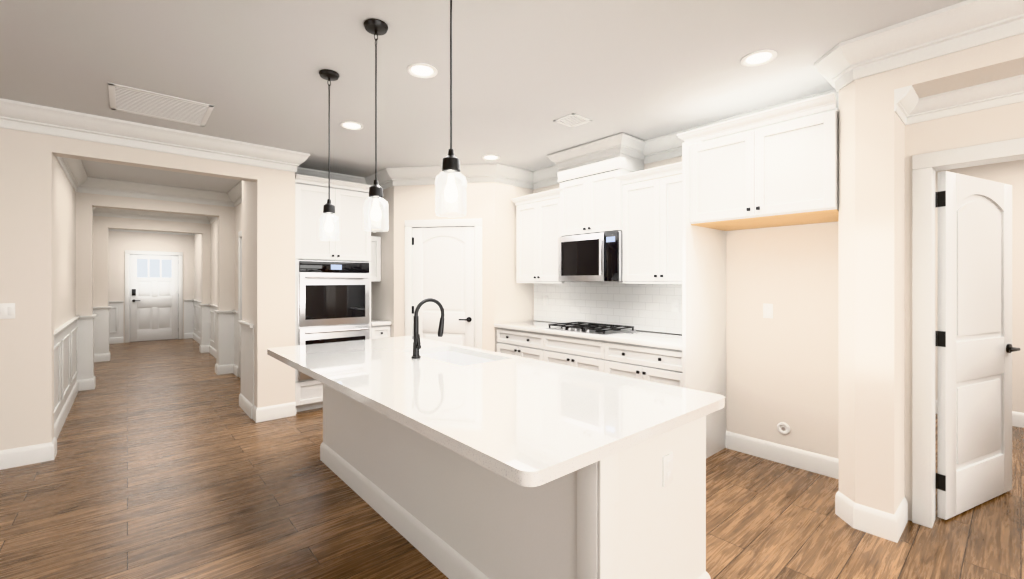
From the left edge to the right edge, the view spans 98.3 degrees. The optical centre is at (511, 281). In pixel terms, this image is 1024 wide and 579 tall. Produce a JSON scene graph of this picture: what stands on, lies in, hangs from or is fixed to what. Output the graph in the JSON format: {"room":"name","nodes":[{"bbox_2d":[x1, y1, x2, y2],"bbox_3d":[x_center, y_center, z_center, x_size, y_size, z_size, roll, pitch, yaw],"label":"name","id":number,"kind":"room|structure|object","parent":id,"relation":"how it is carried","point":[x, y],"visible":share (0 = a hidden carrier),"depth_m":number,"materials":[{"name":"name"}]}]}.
{"room":"kitchen","nodes":[
{"label":"kitchen","id":0,"kind":"room"},
{"bbox_2d":[0,0,965,192],"bbox_3d":[-2.198,-1.365,4.052,11.400,0.050,18.400,0,0,-41],"label":"ceiling","id":1,"kind":"structure","parent":0,"point":[526,74],"depth_m":2.75,"materials":[{"name":"paint"}]},
{"bbox_2d":[108,82,213,126],"bbox_3d":[-2.683,-1.337,3.392,0.600,0.006,0.600,0,0,-41],"label":"ceiling vent","id":2,"kind":"object","parent":1,"relation":"in","point":[122,98],"visible":1,"depth_m":3.36,"materials":[{"name":"white metal"}]},
{"bbox_2d":[318,69,339,240],"bbox_3d":[-1.176,-0.802,2.847,0.128,1.073,0.128,0,0,-41],"label":"pendant light","id":3,"kind":"object","parent":1,"relation":"hanging from","point":[329,206],"visible":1,"depth_m":2.83,"materials":[{"name":"black"}]},
{"bbox_2d":[340,121,362,129],"bbox_3d":[-1.373,-1.335,3.789,0.190,0.010,0.190,0,0,-41],"label":"recessed light","id":4,"kind":"object","parent":1,"relation":"in","point":[352,125],"visible":1,"depth_m":3.79,"materials":[{"name":"white plastic"}]},
{"bbox_2d":[363,19,388,231],"bbox_3d":[-0.710,-0.802,2.311,0.128,1.073,0.128,0,0,-41],"label":"pendant light","id":5,"kind":"object","parent":1,"relation":"hanging from","point":[374,27],"visible":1,"depth_m":2.29,"materials":[{"name":"black"}]},
{"bbox_2d":[407,63,436,77],"bbox_3d":[-0.569,-1.335,2.804,0.190,0.010,0.190,0,0,-41],"label":"recessed light","id":6,"kind":"object","parent":1,"relation":"in","point":[420,70],"visible":1,"depth_m":2.80,"materials":[{"name":"white"}]},
{"bbox_2d":[435,0,466,217],"bbox_3d":[-0.244,-0.802,1.775,0.128,1.073,0.128,0,0,-41],"label":"pendant light","id":7,"kind":"object","parent":1,"relation":"hanging from","point":[451,166],"visible":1,"depth_m":1.75,"materials":[{"name":"black"}]},
{"bbox_2d":[482,155,499,159],"bbox_3d":[-0.227,-1.335,4.758,0.190,0.010,0.190,0,0,-41],"label":"recessed light","id":8,"kind":"object","parent":1,"relation":"in","point":[490,157],"visible":0.98,"depth_m":4.76,"materials":[{"name":"white plastic"}]},
{"bbox_2d":[554,113,591,127],"bbox_3d":[0.505,-1.336,3.672,0.240,0.007,0.220,0,0,-41],"label":"ceiling vent","id":9,"kind":"object","parent":1,"relation":"in","point":[572,120],"visible":1,"depth_m":3.66,"materials":[{"name":"white metal"}]},
{"bbox_2d":[741,50,776,66],"bbox_3d":[1.475,-1.335,2.647,0.190,0.010,0.190,0,0,-41],"label":"recessed light","id":10,"kind":"object","parent":1,"relation":"in","point":[758,58],"visible":1,"depth_m":2.64,"materials":[{"name":"white"}]},
{"bbox_2d":[0,338,1023,578],"bbox_3d":[-2.198,1.425,4.052,11.400,0.050,18.400,0,0,-41],"label":"floor","id":11,"kind":"structure","parent":0,"point":[172,460],"depth_m":2.70,"materials":[{"name":"brown wood"}]},
{"bbox_2d":[295,174,390,413],"bbox_3d":[-2.070,0.135,5.241,1.080,2.530,0.668,0,0,-41],"label":"tall cabinet","id":12,"kind":"object","parent":11,"relation":"on","point":[356,242],"visible":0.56,"depth_m":4.91,"materials":[{"name":"white wood"}]},
{"bbox_2d":[298,260,369,380],"bbox_3d":[-2.131,0.410,5.123,0.786,1.276,0.668,0,0,-41],"label":"wall oven","id":13,"kind":"object","parent":12,"relation":"in","point":[333,301],"visible":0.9,"depth_m":4.88,"materials":[{"name":"silver metal"}]},
{"bbox_2d":[294,368,712,578],"bbox_3d":[-0.411,0.965,2.620,1.078,0.870,2.738,0,0,-41],"label":"kitchen island","id":14,"kind":"object","parent":11,"relation":"on","point":[451,461],"depth_m":1.82,"materials":[{"name":"white wood"}]},
{"bbox_2d":[267,336,724,491],"bbox_3d":[-0.444,0.510,2.576,1.170,0.040,2.830,0,0,-41],"label":"island countertop","id":15,"kind":"structure","parent":14,"relation":"on","point":[532,424],"depth_m":1.81,"materials":[{"name":"white stone"}]},
{"bbox_2d":[411,298,444,358],"bbox_3d":[-0.533,0.298,2.886,0.242,0.382,0.105,0,0,-41],"label":"faucet","id":16,"kind":"object","parent":15,"relation":"on","point":[416,343],"visible":1,"depth_m":2.84,"materials":[{"name":"black metal"}]},
{"bbox_2d":[419,348,494,363],"bbox_3d":[-0.386,0.631,2.990,0.424,0.226,0.784,0,0,-41],"label":"sink","id":17,"kind":"object","parent":15,"relation":"in","point":[452,355],"depth_m":3.30,"materials":[{"name":"white ceramic"}]},
{"bbox_2d":[497,329,537,359],"bbox_3d":[0.325,0.963,4.973,0.620,0.874,0.819,0,0,-41],"label":"base cabinet","id":18,"kind":"object","parent":11,"relation":"on","point":[514,342],"depth_m":4.81,"materials":[{"name":"white wood"}]},
{"bbox_2d":[538,333,597,370],"bbox_3d":[0.804,0.963,4.422,0.620,0.874,0.879,0,0,-41],"label":"base cabinet","id":19,"kind":"object","parent":11,"relation":"on","point":[578,352],"depth_m":4.25,"materials":[{"name":"white wood"}]},
{"bbox_2d":[598,341,725,456],"bbox_3d":[1.287,0.963,3.867,0.620,0.874,0.830,0,0,-41],"label":"base cabinet","id":20,"kind":"object","parent":11,"relation":"on","point":[703,368],"depth_m":3.59,"materials":[{"name":"white wood"}]},
{"bbox_2d":[494,321,721,352],"bbox_3d":[0.792,0.500,4.417,0.645,0.041,2.310,0,0,-41],"label":"countertop","id":21,"kind":"structure","parent":20,"relation":"on","point":[683,341],"depth_m":3.88,"materials":[{"name":"white stone"}]},
{"bbox_2d":[546,322,636,334],"bbox_3d":[0.778,0.456,4.399,0.510,0.046,0.740,0,0,-41],"label":"cooktop","id":22,"kind":"object","parent":21,"relation":"in","point":[593,328],"visible":1,"depth_m":4.28,"materials":[{"name":"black metal"}]},
{"bbox_2d":[0,33,1023,520],"bbox_3d":[-2.198,0.030,4.052,11.300,2.740,18.300,0,0,-41],"label":"wall","id":23,"kind":"structure","parent":0,"point":[820,363],"depth_m":3.43,"materials":[{"name":"paint"}]},
{"bbox_2d":[0,303,14,318],"bbox_3d":[-3.805,0.220,3.311,0.118,0.116,0.008,0,0,-41],"label":"light switch","id":24,"kind":"object","parent":23,"relation":"attached to","point":[7,310],"visible":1,"depth_m":3.32,"materials":[{"name":"white plastic"}]},
{"bbox_2d":[0,439,56,469],"bbox_3d":[-5.137,1.330,2.149,4.066,0.140,0.016,0,0,-41],"label":"baseboard","id":25,"kind":"structure","parent":23,"relation":"attached to","point":[21,456],"depth_m":3.39,"materials":[{"name":"white wood"}]},
{"bbox_2d":[54,299,253,438],"bbox_3d":[-5.835,0.920,7.284,1.750,0.960,8.350,0,0,-41],"label":"wainscoting","id":26,"kind":"structure","parent":23,"relation":"attached to","point":[81,345],"depth_m":5.76,"materials":[{"name":"white wood"}]},
{"bbox_2d":[130,254,177,341],"bbox_3d":[-8.508,0.377,10.542,0.904,2.023,0.153,0,0,-41],"label":"front door","id":27,"kind":"structure","parent":23,"relation":"in","point":[153,297],"depth_m":10.51,"materials":[{"name":"white wood"}]},
{"bbox_2d":[125,250,182,341],"bbox_3d":[-8.530,0.338,10.559,1.070,2.125,0.167,0,0,-41],"label":"door frame","id":28,"kind":"structure","parent":23,"relation":"attached to","point":[127,252],"depth_m":10.45,"materials":[{"name":"white wood"}]},
{"bbox_2d":[238,231,241,377],"bbox_3d":[-3.639,0.333,6.191,0.167,2.135,1.010,0,0,-41],"label":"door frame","id":29,"kind":"structure","parent":23,"relation":"attached to","point":[240,232],"depth_m":6.46,"materials":[{"name":"white wood"}]},
{"bbox_2d":[252,405,255,421],"bbox_3d":[-2.804,1.330,4.707,0.016,0.140,0.816,0,0,-41],"label":"baseboard","id":30,"kind":"structure","parent":23,"relation":"attached to","point":[254,407],"depth_m":4.48,"materials":[{"name":"white wood"}]},
{"bbox_2d":[256,402,295,422],"bbox_3d":[-2.400,1.330,4.529,0.340,0.140,0.016,0,0,-41],"label":"baseboard","id":31,"kind":"structure","parent":23,"relation":"attached to","point":[273,412],"depth_m":4.51,"materials":[{"name":"white wood"}]},
{"bbox_2d":[412,226,474,347],"bbox_3d":[-0.812,0.371,5.239,0.536,2.033,0.626,0,0,-41],"label":"pantry door","id":32,"kind":"structure","parent":23,"relation":"in","point":[443,266],"depth_m":5.22,"materials":[{"name":"white wood"}]},
{"bbox_2d":[405,218,481,348],"bbox_3d":[-0.802,0.333,5.231,0.655,2.135,0.765,0,0,-41],"label":"door frame","id":33,"kind":"structure","parent":23,"relation":"attached to","point":[477,222],"depth_m":5.19,"materials":[{"name":"white wood"}]},
{"bbox_2d":[0,0,1023,235],"bbox_3d":[-3.209,-1.131,3.173,8.320,0.418,18.000,0,0,-41],"label":"crown molding","id":34,"kind":"structure","parent":23,"relation":"attached to","point":[964,25],"depth_m":3.49,"materials":[{"name":"white wood"}]},
{"bbox_2d":[543,296,547,305],"bbox_3d":[0.405,0.230,5.334,0.008,0.116,0.072,0,0,-41],"label":"outlet","id":35,"kind":"object","parent":23,"relation":"attached to","point":[545,300],"visible":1,"depth_m":5.33,"materials":[{"name":"white plastic"}]},
{"bbox_2d":[516,197,585,284],"bbox_3d":[0.421,-0.450,5.069,0.350,0.900,0.720,0,0,-41],"label":"upper cabinet","id":36,"kind":"object","parent":23,"relation":"attached to","point":[537,222],"depth_m":4.96,"materials":[{"name":"white wood"}]},
{"bbox_2d":[558,149,645,236],"bbox_3d":[0.895,-0.838,4.501,0.380,0.726,0.759,0,0,-41],"label":"upper cabinet","id":37,"kind":"object","parent":23,"relation":"attached to","point":[590,190],"depth_m":4.31,"materials":[{"name":"white wood"}]},
{"bbox_2d":[558,231,622,281],"bbox_3d":[0.867,-0.235,4.477,0.447,0.472,0.752,0,0,-41],"label":"microwave","id":38,"kind":"object","parent":37,"relation":"attached to","point":[595,257],"visible":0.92,"depth_m":4.30,"materials":[{"name":"silver metal"}]},
{"bbox_2d":[618,169,725,284],"bbox_3d":[1.408,-0.450,3.933,0.350,0.900,0.771,0,0,-41],"label":"upper cabinet","id":39,"kind":"object","parent":23,"relation":"attached to","point":[674,228],"depth_m":3.78,"materials":[{"name":"white wood"}]},
{"bbox_2d":[686,105,838,232],"bbox_3d":[1.871,-0.735,3.188,0.630,0.600,0.906,0,0,-41],"label":"upper cabinet","id":40,"kind":"object","parent":23,"relation":"attached to","point":[786,173],"depth_m":2.94,"materials":[{"name":"white wood"}]},
{"bbox_2d":[763,303,772,318],"bbox_3d":[2.020,0.230,3.492,0.008,0.116,0.072,0,0,-41],"label":"outlet","id":41,"kind":"object","parent":23,"relation":"attached to","point":[767,310],"visible":1,"depth_m":3.49,"materials":[{"name":"white plastic"}]},
{"bbox_2d":[726,431,838,478],"bbox_3d":[2.104,1.330,3.390,0.016,0.140,0.915,0,0,-41],"label":"baseboard","id":42,"kind":"structure","parent":23,"relation":"attached to","point":[828,466],"depth_m":3.39,"materials":[{"name":"white wood"}]},
{"bbox_2d":[777,422,789,434],"bbox_3d":[2.091,1.130,3.408,0.012,0.092,0.092,0,0,-41],"label":"cover","id":43,"kind":"object","parent":23,"relation":"attached to","point":[783,428],"visible":1,"depth_m":3.40,"materials":[{"name":"white plastic"}]},
{"bbox_2d":[880,497,907,542],"bbox_3d":[2.173,1.330,2.495,0.326,0.140,0.046,0,0,-41],"label":"baseboard","id":44,"kind":"structure","parent":23,"relation":"attached to","point":[892,526],"depth_m":2.41,"materials":[{"name":"white wood"}]},
{"bbox_2d":[912,138,1023,527],"bbox_3d":[2.739,0.333,2.215,0.157,2.135,1.080,0,0,-41],"label":"door frame","id":45,"kind":"structure","parent":23,"relation":"attached to","point":[925,166],"depth_m":2.53,"materials":[{"name":"white wood"}]},
{"bbox_2d":[935,171,1019,519],"bbox_3d":[2.932,0.371,2.774,0.878,2.033,0.334,0,0,-41],"label":"door","id":46,"kind":"structure","parent":23,"relation":"in","point":[973,339],"depth_m":2.73,"materials":[{"name":"white wood"}]},
{"bbox_2d":[935,400,1023,427],"bbox_3d":[6.146,1.330,2.825,0.016,0.140,5.200,0,0,-41],"label":"baseboard","id":47,"kind":"structure","parent":23,"relation":"attached to","point":[1017,417],"depth_m":4.28,"materials":[{"name":"white wood"}]}
]}

